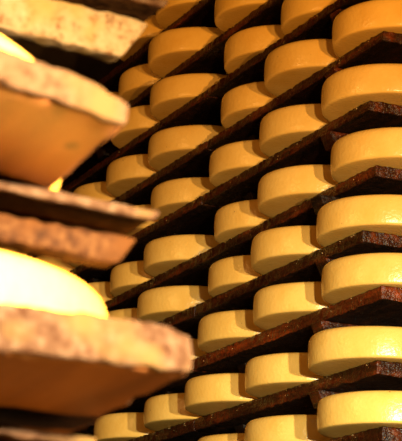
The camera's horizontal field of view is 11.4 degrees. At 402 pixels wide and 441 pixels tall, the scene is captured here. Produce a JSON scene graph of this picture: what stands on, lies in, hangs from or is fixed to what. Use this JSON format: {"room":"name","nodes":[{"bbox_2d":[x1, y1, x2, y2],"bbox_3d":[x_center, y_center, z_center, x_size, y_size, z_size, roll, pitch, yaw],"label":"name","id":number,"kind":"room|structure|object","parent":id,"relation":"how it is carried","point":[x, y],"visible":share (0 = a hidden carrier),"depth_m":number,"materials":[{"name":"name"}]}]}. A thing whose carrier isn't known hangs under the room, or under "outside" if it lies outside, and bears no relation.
{"room":"cheese aging cellar","nodes":[
{"label":"cheese aging cellar","id":0,"kind":"room"},
{"bbox_2d":[10,12,155,83],"bbox_3d":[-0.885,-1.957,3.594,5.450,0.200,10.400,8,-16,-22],"label":"wooden shelf","id":1,"kind":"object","parent":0,"point":[91,69],"depth_m":8.16,"materials":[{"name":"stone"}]},
{"bbox_2d":[68,359,219,436],"bbox_3d":[-0.324,0.640,6.554,0.240,0.038,2.050,8,-16,-22],"label":"plank","id":2,"kind":"object","parent":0,"point":[137,404],"visible":0.09,"depth_m":5.96,"materials":[{"name":"black wood"}]},
{"bbox_2d":[190,339,206,359],"bbox_3d":[-0.013,0.412,5.859,0.345,0.078,0.344,-4,-16,22],"label":"cheese wheel","id":3,"kind":"object","parent":2,"relation":"on","point":[196,352],"visible":0.06,"depth_m":5.69,"materials":[{"name":"food"}]},
{"bbox_2d":[202,101,401,206],"bbox_3d":[0.307,-0.150,5.310,0.238,0.031,1.013,8,-16,-22],"label":"plank","id":4,"kind":"object","parent":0,"point":[310,150],"visible":0.52,"depth_m":5.19,"materials":[{"name":"black wood"}]},
{"bbox_2d":[209,140,268,186],"bbox_3d":[0.195,-0.141,5.580,0.343,0.078,0.343,-9,-19,38],"label":"cheese wheel","id":5,"kind":"object","parent":4,"relation":"on","point":[227,161],"visible":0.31,"depth_m":5.46,"materials":[{"name":"food"}]},
{"bbox_2d":[259,104,330,156],"bbox_3d":[0.324,-0.220,5.256,0.343,0.078,0.343,2,-15,1],"label":"cheese wheel","id":6,"kind":"object","parent":4,"relation":"on","point":[280,128],"visible":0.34,"depth_m":5.13,"materials":[{"name":"food"}]},
{"bbox_2d":[321,63,401,121],"bbox_3d":[0.467,-0.297,4.940,0.344,0.078,0.345,-1,-15,12],"label":"cheese wheel","id":7,"kind":"object","parent":4,"relation":"on","point":[349,88],"visible":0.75,"depth_m":4.81,"materials":[{"name":"food"}]},
{"bbox_2d":[208,31,401,149],"bbox_3d":[0.327,-0.314,5.333,0.227,0.030,1.056,8,-16,-22],"label":"plank","id":8,"kind":"object","parent":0,"point":[386,47],"visible":0.42,"depth_m":5.19,"materials":[{"name":"black wood"}]},
{"bbox_2d":[221,81,275,128],"bbox_3d":[0.228,-0.303,5.607,0.344,0.078,0.344,3,-15,-4],"label":"cheese wheel","id":9,"kind":"object","parent":8,"relation":"on","point":[240,101],"visible":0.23,"depth_m":5.49,"materials":[{"name":"yellow food"}]},
{"bbox_2d":[264,39,338,96],"bbox_3d":[0.337,-0.385,5.273,0.344,0.078,0.344,13,-18,-35],"label":"cheese wheel","id":10,"kind":"object","parent":8,"relation":"on","point":[289,64],"visible":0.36,"depth_m":5.15,"materials":[{"name":"food"}]},
{"bbox_2d":[332,0,401,57],"bbox_3d":[0.496,-0.457,4.973,0.343,0.078,0.343,-10,-19,39],"label":"cheese wheel","id":11,"kind":"object","parent":8,"relation":"on","point":[356,24],"visible":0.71,"depth_m":4.85,"materials":[{"name":"food"}]},
{"label":"plank","id":12,"kind":"object","parent":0,"visible":0},
{"bbox_2d":[0,0,167,62],"bbox_3d":[-0.373,-0.239,1.782,0.722,0.101,0.060,9,-16,-22],"label":"wooden shelf","id":13,"kind":"object","parent":12,"relation":"attached to","point":[104,30],"visible":1,"depth_m":1.86,"materials":[{"name":"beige wood"}]},
{"bbox_3d":[0.049,-0.231,6.197,0.279,0.039,0.057,8,-16,-22],"label":"bearer","id":14,"kind":"object","parent":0,"visible":0},
{"bbox_2d":[60,90,221,193],"bbox_3d":[-0.286,-0.131,6.757,0.233,0.028,2.050,8,-16,-22],"label":"plank","id":15,"kind":"object","parent":14,"relation":"on","point":[203,109],"visible":0.2,"depth_m":6.09,"materials":[{"name":"black wood"}]},
{"bbox_2d":[111,105,158,148],"bbox_3d":[-0.113,-0.280,6.368,0.344,0.078,0.344,4,-15,-7],"label":"cheese wheel","id":16,"kind":"object","parent":15,"relation":"on","point":[140,119],"visible":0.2,"depth_m":6.23,"materials":[{"name":"yellow food"}]},
{"bbox_2d":[150,73,226,120],"bbox_3d":[0.018,-0.356,6.056,0.344,0.078,0.344,16,-20,-42],"label":"cheese wheel","id":17,"kind":"object","parent":15,"relation":"on","point":[167,95],"visible":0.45,"depth_m":5.92,"materials":[{"name":"food"}]},
{"bbox_3d":[0.495,-0.622,5.179,0.335,0.040,0.057,8,-16,-22],"label":"bearer","id":18,"kind":"object","parent":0,"visible":0},
{"bbox_2d":[210,0,283,52],"bbox_3d":[0.341,-0.603,5.399,0.231,0.028,1.075,8,-16,-22],"label":"plank","id":19,"kind":"object","parent":18,"relation":"on","point":[269,13],"visible":0.35,"depth_m":5.59,"materials":[{"name":"black wood"}]},
{"bbox_2d":[214,0,267,31],"bbox_3d":[0.210,-0.590,5.683,0.343,0.078,0.343,6,-15,-13],"label":"cheese wheel","id":20,"kind":"object","parent":19,"relation":"on","point":[227,13],"visible":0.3,"depth_m":5.60,"materials":[{"name":"food"}]},
{"bbox_3d":[0.055,-0.366,6.232,0.280,0.039,0.057,8,-16,-22],"label":"bearer","id":21,"kind":"object","parent":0,"visible":0},
{"bbox_2d":[58,43,227,190],"bbox_3d":[-0.281,-0.266,6.793,0.234,0.029,2.051,8,-16,-22],"label":"plank","id":22,"kind":"object","parent":21,"relation":"on","point":[206,60],"visible":0.14,"depth_m":6.04,"materials":[{"name":"black wood"}]},
{"bbox_2d":[107,92,118,97],"bbox_3d":[-0.248,-0.342,6.705,0.344,0.078,0.344,15,-19,-39],"label":"cheese wheel","id":23,"kind":"object","parent":22,"relation":"on","point":[116,94],"visible":0.02,"depth_m":6.55,"materials":[{"name":"food"}]},
{"bbox_2d":[118,64,160,103],"bbox_3d":[-0.090,-0.414,6.404,0.344,0.078,0.344,16,-20,-43],"label":"cheese wheel","id":24,"kind":"object","parent":22,"relation":"on","point":[137,79],"visible":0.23,"depth_m":6.29,"materials":[{"name":"food"}]},
{"bbox_2d":[148,27,223,77],"bbox_3d":[0.011,-0.494,6.082,0.344,0.078,0.345,-4,-16,24],"label":"cheese wheel","id":25,"kind":"object","parent":22,"relation":"on","point":[168,49],"visible":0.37,"depth_m":5.95,"materials":[{"name":"food"}]},
{"bbox_3d":[-1.020,1.233,2.760,5.450,0.200,10.400,8,-16,-22],"label":"floor","id":26,"kind":"structure","parent":0,"visible":0},
{"bbox_3d":[0.653,0.319,5.027,0.093,2.852,0.108,8,-16,-22],"label":"post","id":27,"kind":"object","parent":26,"relation":"on","visible":0},
{"bbox_2d":[316,258,333,276],"bbox_3d":[0.453,0.138,4.978,0.355,0.039,0.057,8,-16,-22],"label":"bearer","id":28,"kind":"object","parent":27,"relation":"attached to","point":[321,263],"visible":0.22,"depth_m":4.92,"materials":[{"name":"brown wood"}]},
{"bbox_2d":[195,230,401,316],"bbox_3d":[0.290,0.162,5.230,0.244,0.035,1.005,8,-16,-22],"label":"plank","id":29,"kind":"object","parent":28,"relation":"on","point":[305,269],"visible":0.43,"depth_m":5.08,"materials":[{"name":"black wood"}]},
{"bbox_2d":[208,255,261,297],"bbox_3d":[0.191,0.168,5.494,0.344,0.078,0.344,6,-15,-14],"label":"cheese wheel","id":30,"kind":"object","parent":29,"relation":"on","point":[225,274],"visible":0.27,"depth_m":5.37,"materials":[{"name":"food"}]},
{"bbox_2d":[251,225,323,274],"bbox_3d":[0.299,0.089,5.173,0.344,0.078,0.344,-7,-18,33],"label":"cheese wheel","id":31,"kind":"object","parent":29,"relation":"on","point":[271,249],"visible":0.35,"depth_m":5.04,"materials":[{"name":"yellow food"}]},
{"bbox_2d":[316,194,401,246],"bbox_3d":[0.451,0.015,4.868,0.343,0.078,0.343,-10,-19,39],"label":"cheese wheel","id":32,"kind":"object","parent":29,"relation":"on","point":[339,219],"visible":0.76,"depth_m":4.73,"materials":[{"name":"yellow food"}]},
{"bbox_2d":[309,390,342,408],"bbox_3d":[0.431,0.454,4.918,0.353,0.039,0.057,8,-16,-22],"label":"bearer","id":33,"kind":"object","parent":27,"relation":"attached to","point":[316,396],"visible":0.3,"depth_m":4.85,"materials":[{"name":"brown wood"}]},
{"bbox_2d":[194,360,401,433],"bbox_3d":[0.295,0.467,5.127,0.228,0.038,1.062,8,-16,-22],"label":"plank","id":34,"kind":"object","parent":33,"relation":"on","point":[377,374],"visible":0.59,"depth_m":5.01,"materials":[{"name":"black wood"}]},
{"bbox_2d":[184,373,257,415],"bbox_3d":[0.128,0.477,5.425,0.344,0.078,0.344,-5,-16,27],"label":"cheese wheel","id":35,"kind":"object","parent":34,"relation":"on","point":[204,395],"visible":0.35,"depth_m":5.29,"materials":[{"name":"yellow food"}]},
{"bbox_2d":[245,352,322,397],"bbox_3d":[0.284,0.402,5.113,0.345,0.078,0.344,-9,-19,38],"label":"cheese wheel","id":36,"kind":"object","parent":34,"relation":"on","point":[265,375],"visible":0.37,"depth_m":4.98,"materials":[{"name":"yellow food"}]},
{"bbox_2d":[308,326,401,376],"bbox_3d":[0.425,0.319,4.770,0.344,0.079,0.344,-4,-16,25],"label":"cheese wheel","id":37,"kind":"object","parent":34,"relation":"on","point":[334,350],"visible":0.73,"depth_m":4.63,"materials":[{"name":"yellow food"}]},
{"bbox_2d":[311,195,340,213],"bbox_3d":[0.454,-0.015,4.991,0.384,0.038,0.058,8,-16,-22],"label":"bearer","id":38,"kind":"object","parent":27,"relation":"attached to","point":[319,201],"visible":0.28,"depth_m":4.91,"materials":[{"name":"black wood"}]},
{"bbox_2d":[324,67,342,78],"bbox_3d":[0.477,-0.336,5.101,0.347,0.039,0.057,8,-16,-22],"label":"bearer","id":39,"kind":"object","parent":27,"relation":"attached to","point":[332,70],"visible":0.2,"depth_m":5.03,"materials":[{"name":"brown wood"}]},
{"bbox_2d":[320,131,347,151],"bbox_3d":[0.467,-0.175,5.064,0.349,0.039,0.057,8,-16,-22],"label":"bearer","id":40,"kind":"object","parent":27,"relation":"attached to","point":[329,138],"visible":0.29,"depth_m":4.99,"materials":[{"name":"brown wood"}]},
{"bbox_2d":[311,320,360,333],"bbox_3d":[0.441,0.288,4.947,0.359,0.039,0.057,8,-16,-22],"label":"bearer","id":41,"kind":"object","parent":27,"relation":"attached to","point":[320,325],"visible":0.24,"depth_m":4.87,"materials":[{"name":"brown wood"}]},
{"bbox_2d":[193,285,401,372],"bbox_3d":[0.302,0.300,5.151,0.242,0.037,1.098,8,-16,-22],"label":"plank","id":42,"kind":"object","parent":41,"relation":"on","point":[382,305],"visible":0.58,"depth_m":5.01,"materials":[{"name":"black wood"}]},
{"bbox_2d":[198,310,265,352],"bbox_3d":[0.162,0.312,5.446,0.343,0.078,0.343,14,-19,-38],"label":"cheese wheel","id":43,"kind":"object","parent":42,"relation":"on","point":[218,330],"visible":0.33,"depth_m":5.32,"materials":[{"name":"yellow food"}]},
{"bbox_2d":[253,282,330,330],"bbox_3d":[0.304,0.228,5.102,0.343,0.078,0.343,1,-15,4],"label":"cheese wheel","id":44,"kind":"object","parent":42,"relation":"on","point":[274,305],"visible":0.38,"depth_m":4.97,"materials":[{"name":"yellow food"}]},
{"bbox_2d":[321,253,401,304],"bbox_3d":[0.458,0.151,4.784,0.344,0.078,0.344,13,-18,-34],"label":"cheese wheel","id":45,"kind":"object","parent":42,"relation":"on","point":[343,278],"visible":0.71,"depth_m":4.65,"materials":[{"name":"yellow food"}]},
{"bbox_2d":[330,9,344,22],"bbox_3d":[0.490,-0.488,5.143,0.335,0.039,0.057,8,-16,-22],"label":"bearer","id":46,"kind":"object","parent":27,"relation":"attached to","point":[333,15],"visible":0.12,"depth_m":5.09,"materials":[{"name":"brown wood"}]},
{"bbox_2d":[208,0,369,97],"bbox_3d":[0.328,-0.464,5.381,0.233,0.028,1.035,8,-16,-22],"label":"plank","id":47,"kind":"object","parent":46,"relation":"on","point":[319,26],"visible":0.35,"depth_m":5.36,"materials":[{"name":"black wood"}]},
{"bbox_2d":[224,25,283,73],"bbox_3d":[0.236,-0.457,5.633,0.344,0.078,0.344,-3,-16,21],"label":"cheese wheel","id":48,"kind":"object","parent":47,"relation":"on","point":[244,45],"visible":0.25,"depth_m":5.51,"materials":[{"name":"food"}]},
{"bbox_2d":[281,0,336,35],"bbox_3d":[0.383,-0.534,5.316,0.345,0.078,0.344,9,-16,-25],"label":"cheese wheel","id":49,"kind":"object","parent":47,"relation":"on","point":[294,13],"visible":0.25,"depth_m":5.22,"materials":[{"name":"yellow food"}]},
{"bbox_3d":[0.443,0.602,4.858,0.335,0.039,0.058,8,-16,-22],"label":"bearer","id":50,"kind":"object","parent":27,"relation":"attached to","visible":0},
{"bbox_2d":[328,427,401,440],"bbox_3d":[0.294,0.615,5.072,0.230,0.038,1.094,8,-16,-22],"label":"plank","id":51,"kind":"object","parent":50,"relation":"on","point":[381,433],"visible":1,"depth_m":4.57,"materials":[{"name":"black wood"}]},
{"bbox_2d":[198,433,244,440],"bbox_3d":[0.157,0.630,5.385,0.344,0.079,0.344,13,-18,-36],"label":"cheese wheel","id":52,"kind":"object","parent":51,"relation":"on","point":[232,436],"visible":0.44,"depth_m":5.26,"materials":[{"name":"yellow food"}]},
{"bbox_2d":[244,415,331,440],"bbox_3d":[0.280,0.552,5.064,0.344,0.078,0.344,-4,-16,22],"label":"cheese wheel","id":53,"kind":"object","parent":51,"relation":"on","point":[280,427],"visible":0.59,"depth_m":4.92,"materials":[{"name":"yellow food"}]},
{"bbox_2d":[317,390,401,438],"bbox_3d":[0.443,0.460,4.686,0.343,0.078,0.343,16,-20,-42],"label":"cheese wheel","id":54,"kind":"object","parent":51,"relation":"on","point":[348,413],"visible":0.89,"depth_m":4.55,"materials":[{"name":"yellow food"}]},
{"bbox_3d":[-0.091,0.722,6.694,0.093,2.852,0.107,8,-16,-22],"label":"post","id":55,"kind":"object","parent":26,"relation":"on","visible":0},
{"bbox_2d":[81,422,94,435],"bbox_3d":[-0.263,0.695,6.619,0.280,0.039,0.057,8,-16,-22],"label":"bearer","id":56,"kind":"object","parent":55,"relation":"attached to","point":[89,429],"visible":0.15,"depth_m":6.55,"materials":[{"name":"black wood"}]},
{"bbox_2d":[87,278,109,282],"bbox_3d":[-0.243,0.232,6.739,0.280,0.039,0.057,8,-16,-22],"label":"bearer","id":57,"kind":"object","parent":55,"relation":"attached to","point":[91,280],"visible":0.16,"depth_m":6.68,"materials":[{"name":"black wood"}]},
{"bbox_2d":[95,144,118,159],"bbox_3d":[-0.224,-0.215,6.856,0.279,0.039,0.057,8,-16,-22],"label":"bearer","id":58,"kind":"object","parent":55,"relation":"attached to","point":[102,151],"visible":0.3,"depth_m":6.79,"materials":[{"name":"black wood"}]},
{"bbox_2d":[97,0,216,91],"bbox_3d":[-0.275,-0.417,6.832,0.233,0.028,2.050,8,-16,-22],"label":"plank","id":59,"kind":"object","parent":55,"relation":"attached to","point":[201,14],"visible":0.18,"depth_m":6.14,"materials":[{"name":"black wood"}]},
{"bbox_2d":[119,15,163,60],"bbox_3d":[-0.106,-0.567,6.442,0.343,0.078,0.343,-12,-20,43],"label":"cheese wheel","id":60,"kind":"object","parent":59,"relation":"on","point":[153,28],"visible":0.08,"depth_m":6.29,"materials":[{"name":"food"}]},
{"bbox_2d":[156,0,200,28],"bbox_3d":[0.033,-0.642,6.131,0.343,0.078,0.343,-2,-15,15],"label":"cheese wheel","id":61,"kind":"object","parent":59,"relation":"on","point":[174,9],"visible":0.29,"depth_m":6.05,"materials":[{"name":"yellow food"}]},
{"bbox_3d":[-0.778,-0.445,1.346,0.093,2.351,0.072,8,-16,-22],"label":"post","id":62,"kind":"object","parent":26,"relation":"on","visible":0},
{"bbox_2d":[0,424,95,440],"bbox_3d":[-0.413,0.117,1.285,0.722,0.084,0.059,8,-16,-22],"label":"bearer","id":63,"kind":"object","parent":62,"relation":"attached to","point":[7,432],"visible":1,"depth_m":1.38,"materials":[{"name":"black wood"}]},
{"bbox_2d":[0,303,191,433],"bbox_3d":[-0.354,0.221,1.737,0.264,0.100,1.154,8,-16,-22],"label":"plank","id":64,"kind":"object","parent":63,"relation":"on","point":[61,372],"visible":0.98,"depth_m":1.27,"materials":[{"name":"brown wood"}]},
{"bbox_2d":[0,250,107,316],"bbox_3d":[-0.241,0.092,1.505,0.345,0.095,0.344,14,-18,-37],"label":"cheese wheel","id":65,"kind":"object","parent":64,"relation":"on","point":[23,280],"visible":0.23,"depth_m":1.41,"materials":[{"name":"yellow food"}]},
{"bbox_2d":[0,180,158,267],"bbox_3d":[-0.371,-0.049,1.344,0.722,0.080,0.059,9,-16,-22],"label":"wooden shelf","id":66,"kind":"object","parent":62,"relation":"attached to","point":[44,222],"visible":1,"depth_m":1.43,"materials":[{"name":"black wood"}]},
{"bbox_2d":[0,47,128,188],"bbox_3d":[-0.382,0.048,1.768,0.236,0.126,1.155,8,-16,-22],"label":"plank","id":67,"kind":"object","parent":66,"relation":"on","point":[52,119],"visible":0.92,"depth_m":1.31,"materials":[{"name":"brown wood"}]},
{"bbox_2d":[0,34,61,190],"bbox_3d":[-0.272,-0.081,1.528,0.346,0.132,0.343,15,-19,-39],"label":"cheese wheel","id":68,"kind":"object","parent":67,"relation":"on","point":[6,44],"visible":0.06,"depth_m":1.44,"materials":[{"name":"yellow food"}]},
{"bbox_3d":[0.406,0.452,5.580,0.093,2.853,0.108,8,-16,-22],"label":"post","id":69,"kind":"object","parent":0,"visible":0},
{"bbox_2d":[234,424,245,432],"bbox_3d":[0.228,0.587,5.461,0.280,0.039,0.057,8,-16,-22],"label":"bearer","id":70,"kind":"object","parent":69,"relation":"attached to","point":[240,428],"visible":0.19,"depth_m":5.41,"materials":[{"name":"black wood"}]},
{"bbox_2d":[237,363,246,372],"bbox_3d":[0.235,0.425,5.504,0.280,0.039,0.057,8,-16,-22],"label":"bearer","id":71,"kind":"object","parent":69,"relation":"attached to","point":[241,367],"visible":0.07,"depth_m":5.46,"materials":[{"name":"black wood"}]},
{"bbox_2d":[240,306,252,309],"bbox_3d":[0.242,0.276,5.543,0.280,0.039,0.057,8,-16,-22],"label":"bearer","id":72,"kind":"object","parent":69,"relation":"attached to","point":[247,307],"visible":0.09,"depth_m":5.47,"materials":[{"name":"black wood"}]},
{"bbox_2d":[243,192,257,199],"bbox_3d":[0.255,-0.038,5.625,0.280,0.039,0.057,8,-16,-22],"label":"bearer","id":73,"kind":"object","parent":69,"relation":"attached to","point":[251,195],"visible":0.08,"depth_m":5.56,"materials":[{"name":"black wood"}]},
{"bbox_2d":[245,134,258,140],"bbox_3d":[0.262,-0.198,5.667,0.281,0.040,0.058,8,-16,-22],"label":"bearer","id":74,"kind":"object","parent":69,"relation":"attached to","point":[252,137],"visible":0.07,"depth_m":5.60,"materials":[{"name":"black wood"}]},
{"bbox_3d":[0.247,0.131,5.581,0.280,0.039,0.057,8,-16,-22],"label":"bearer","id":75,"kind":"object","parent":69,"relation":"attached to","visible":0},
{"bbox_2d":[199,165,401,264],"bbox_3d":[0.309,0.012,5.247,0.238,0.032,1.054,8,-16,-22],"label":"plank","id":76,"kind":"object","parent":75,"relation":"on","point":[376,180],"visible":0.4,"depth_m":5.08,"materials":[{"name":"black wood"}]},
{"bbox_2d":[214,199,269,243],"bbox_3d":[0.208,0.019,5.509,0.345,0.078,0.344,-1,-15,14],"label":"cheese wheel","id":77,"kind":"object","parent":76,"relation":"on","point":[231,220],"visible":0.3,"depth_m":5.39,"materials":[{"name":"food"}]},
{"bbox_2d":[257,164,337,217],"bbox_3d":[0.317,-0.063,5.177,0.344,0.078,0.344,-10,-19,40],"label":"cheese wheel","id":78,"kind":"object","parent":76,"relation":"on","point":[279,190],"visible":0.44,"depth_m":5.05,"materials":[{"name":"food"}]},
{"bbox_2d":[330,127,401,182],"bbox_3d":[0.485,-0.142,4.848,0.344,0.078,0.344,-1,-15,13],"label":"cheese wheel","id":79,"kind":"object","parent":76,"relation":"on","point":[354,153],"visible":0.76,"depth_m":4.72,"materials":[{"name":"yellow food"}]},
{"bbox_3d":[0.188,0.571,6.070,0.093,2.852,0.107,8,-16,-22],"label":"post","id":80,"kind":"object","parent":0,"visible":0},
{"bbox_2d":[160,391,178,394],"bbox_3d":[0.016,0.544,5.994,0.280,0.039,0.057,8,-16,-22],"label":"bearer","id":81,"kind":"object","parent":80,"relation":"attached to","point":[165,392],"visible":0.12,"depth_m":5.93,"materials":[{"name":"black wood"}]},
{"bbox_3d":[0.009,0.707,5.952,0.280,0.039,0.057,8,-16,-22],"label":"bearer","id":82,"kind":"object","parent":80,"relation":"attached to","visible":0},
{"bbox_2d":[128,419,220,440],"bbox_3d":[-0.324,0.803,6.514,0.230,0.039,2.050,8,-16,-22],"label":"plank","id":83,"kind":"object","parent":82,"relation":"on","point":[186,431],"visible":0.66,"depth_m":5.69,"materials":[{"name":"black wood"}]},
{"bbox_2d":[94,412,155,440],"bbox_3d":[-0.154,0.646,6.117,0.344,0.078,0.344,4,-15,-6],"label":"cheese wheel","id":84,"kind":"object","parent":83,"relation":"on","point":[126,426],"visible":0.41,"depth_m":5.98,"materials":[{"name":"yellow food"}]},
{"bbox_2d":[144,393,202,431],"bbox_3d":[0.009,0.556,5.747,0.344,0.078,0.344,14,-19,-38],"label":"cheese wheel","id":85,"kind":"object","parent":83,"relation":"on","point":[161,412],"visible":0.28,"depth_m":5.63,"materials":[{"name":"yellow food"}]},
{"bbox_3d":[0.023,0.395,6.033,0.279,0.039,0.057,8,-16,-22],"label":"bearer","id":86,"kind":"object","parent":80,"relation":"attached to","visible":0},
{"bbox_2d":[155,306,202,338],"bbox_3d":[-0.318,0.492,6.592,0.244,0.036,2.051,8,-16,-22],"label":"plank","id":87,"kind":"object","parent":86,"relation":"on","point":[185,322],"visible":0.06,"depth_m":5.76,"materials":[{"name":"black wood"}]},
{"bbox_2d":[107,308,137,320],"bbox_3d":[-0.142,0.340,6.206,0.343,0.078,0.343,-8,-18,35],"label":"cheese wheel","id":88,"kind":"object","parent":87,"relation":"on","point":[130,313],"visible":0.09,"depth_m":6.07,"materials":[{"name":"yellow food"}]},
{"bbox_2d":[137,285,212,322],"bbox_3d":[-0.015,0.263,5.891,0.343,0.078,0.343,-2,-15,17],"label":"cheese wheel","id":89,"kind":"object","parent":87,"relation":"on","point":[154,305],"visible":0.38,"depth_m":5.75,"materials":[{"name":"yellow food"}]},
{"bbox_3d":[0.029,0.250,6.071,0.279,0.039,0.057,8,-16,-22],"label":"bearer","id":90,"kind":"object","parent":80,"relation":"attached to","visible":0},
{"bbox_2d":[103,256,210,311],"bbox_3d":[-0.309,0.348,6.631,0.238,0.033,2.051,8,-16,-22],"label":"plank","id":91,"kind":"object","parent":90,"relation":"on","point":[190,272],"visible":0.13,"depth_m":5.92,"materials":[{"name":"black wood"}]},
{"bbox_2d":[85,282,114,302],"bbox_3d":[-0.264,0.271,6.550,0.344,0.078,0.344,8,-16,-20],"label":"cheese wheel","id":92,"kind":"object","parent":91,"relation":"on","point":[102,289],"visible":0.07,"depth_m":6.39,"materials":[{"name":"food"}]},
{"bbox_2d":[110,260,153,296],"bbox_3d":[-0.110,0.196,6.236,0.344,0.078,0.344,-11,-20,42],"label":"cheese wheel","id":93,"kind":"object","parent":91,"relation":"on","point":[126,276],"visible":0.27,"depth_m":6.12,"materials":[{"name":"yellow food"}]},
{"bbox_2d":[144,234,218,276],"bbox_3d":[0.003,0.117,5.917,0.344,0.078,0.344,-9,-18,36],"label":"cheese wheel","id":94,"kind":"object","parent":91,"relation":"on","point":[162,254],"visible":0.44,"depth_m":5.78,"materials":[{"name":"yellow food"}]},
{"bbox_3d":[0.036,0.081,6.115,0.280,0.039,0.057,8,-16,-22],"label":"bearer","id":95,"kind":"object","parent":80,"relation":"attached to","visible":0},
{"bbox_2d":[66,196,222,282],"bbox_3d":[-0.301,0.180,6.675,0.236,0.031,2.052,8,-16,-22],"label":"plank","id":96,"kind":"object","parent":95,"relation":"on","point":[196,217],"visible":0.21,"depth_m":6.02,"materials":[{"name":"black wood"}]},
{"bbox_2d":[33,256,74,271],"bbox_3d":[-0.414,0.183,6.920,0.343,0.078,0.343,-10,-19,39],"label":"cheese wheel","id":97,"kind":"object","parent":96,"relation":"on","point":[64,266],"visible":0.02,"depth_m":6.77,"materials":[{"name":"yellow food"}]},
{"bbox_2d":[67,262,80,267],"bbox_3d":[-0.270,0.105,6.598,0.344,0.078,0.345,4,-15,-4],"label":"cheese wheel","id":98,"kind":"object","parent":96,"relation":"on","point":[75,265],"visible":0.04,"depth_m":6.62,"materials":[{"name":"brown food"}]},
{"bbox_2d":[126,204,157,236],"bbox_3d":[-0.122,0.028,6.279,0.345,0.078,0.344,2,-15,3],"label":"cheese wheel","id":99,"kind":"object","parent":96,"relation":"on","point":[148,206],"visible":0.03,"depth_m":6.13,"materials":[{"name":"yellow food"}]},
{"bbox_2d":[151,177,216,220],"bbox_3d":[0.023,-0.048,5.963,0.344,0.078,0.344,2,-15,2],"label":"cheese wheel","id":100,"kind":"object","parent":96,"relation":"on","point":[167,197],"visible":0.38,"depth_m":5.83,"materials":[{"name":"yellow food"}]},
{"bbox_3d":[0.043,-0.079,6.157,0.281,0.039,0.057,8,-16,-22],"label":"bearer","id":101,"kind":"object","parent":80,"relation":"attached to","visible":0},
{"bbox_2d":[24,141,214,258],"bbox_3d":[-0.291,0.022,6.718,0.228,0.031,2.051,8,-16,-22],"label":"plank","id":102,"kind":"object","parent":101,"relation":"on","point":[195,163],"visible":0.19,"depth_m":6.04,"materials":[{"name":"black wood"}]},
{"bbox_2d":[0,247,26,255],"bbox_3d":[-0.558,0.106,7.299,0.344,0.078,0.344,11,-17,-31],"label":"cheese wheel","id":103,"kind":"object","parent":102,"relation":"on","point":[1,248],"visible":0.04,"depth_m":7.20,"materials":[{"name":"yellow food"}]},
{"bbox_2d":[73,181,115,201],"bbox_3d":[-0.256,-0.051,6.648,0.343,0.078,0.343,14,-18,-37],"label":"cheese wheel","id":104,"kind":"object","parent":102,"relation":"on","point":[96,190],"visible":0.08,"depth_m":6.51,"materials":[{"name":"food"}]},
{"bbox_2d":[106,154,158,196],"bbox_3d":[-0.127,-0.128,6.333,0.343,0.078,0.343,2,-15,2],"label":"cheese wheel","id":105,"kind":"object","parent":102,"relation":"on","point":[123,174],"visible":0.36,"depth_m":6.21,"materials":[{"name":"food"}]},
{"bbox_2d":[148,125,225,170],"bbox_3d":[0.014,-0.202,6.025,0.343,0.078,0.343,-11,-20,42],"label":"cheese wheel","id":106,"kind":"object","parent":102,"relation":"on","point":[168,145],"visible":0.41,"depth_m":5.89,"materials":[{"name":"food"}]}
]}

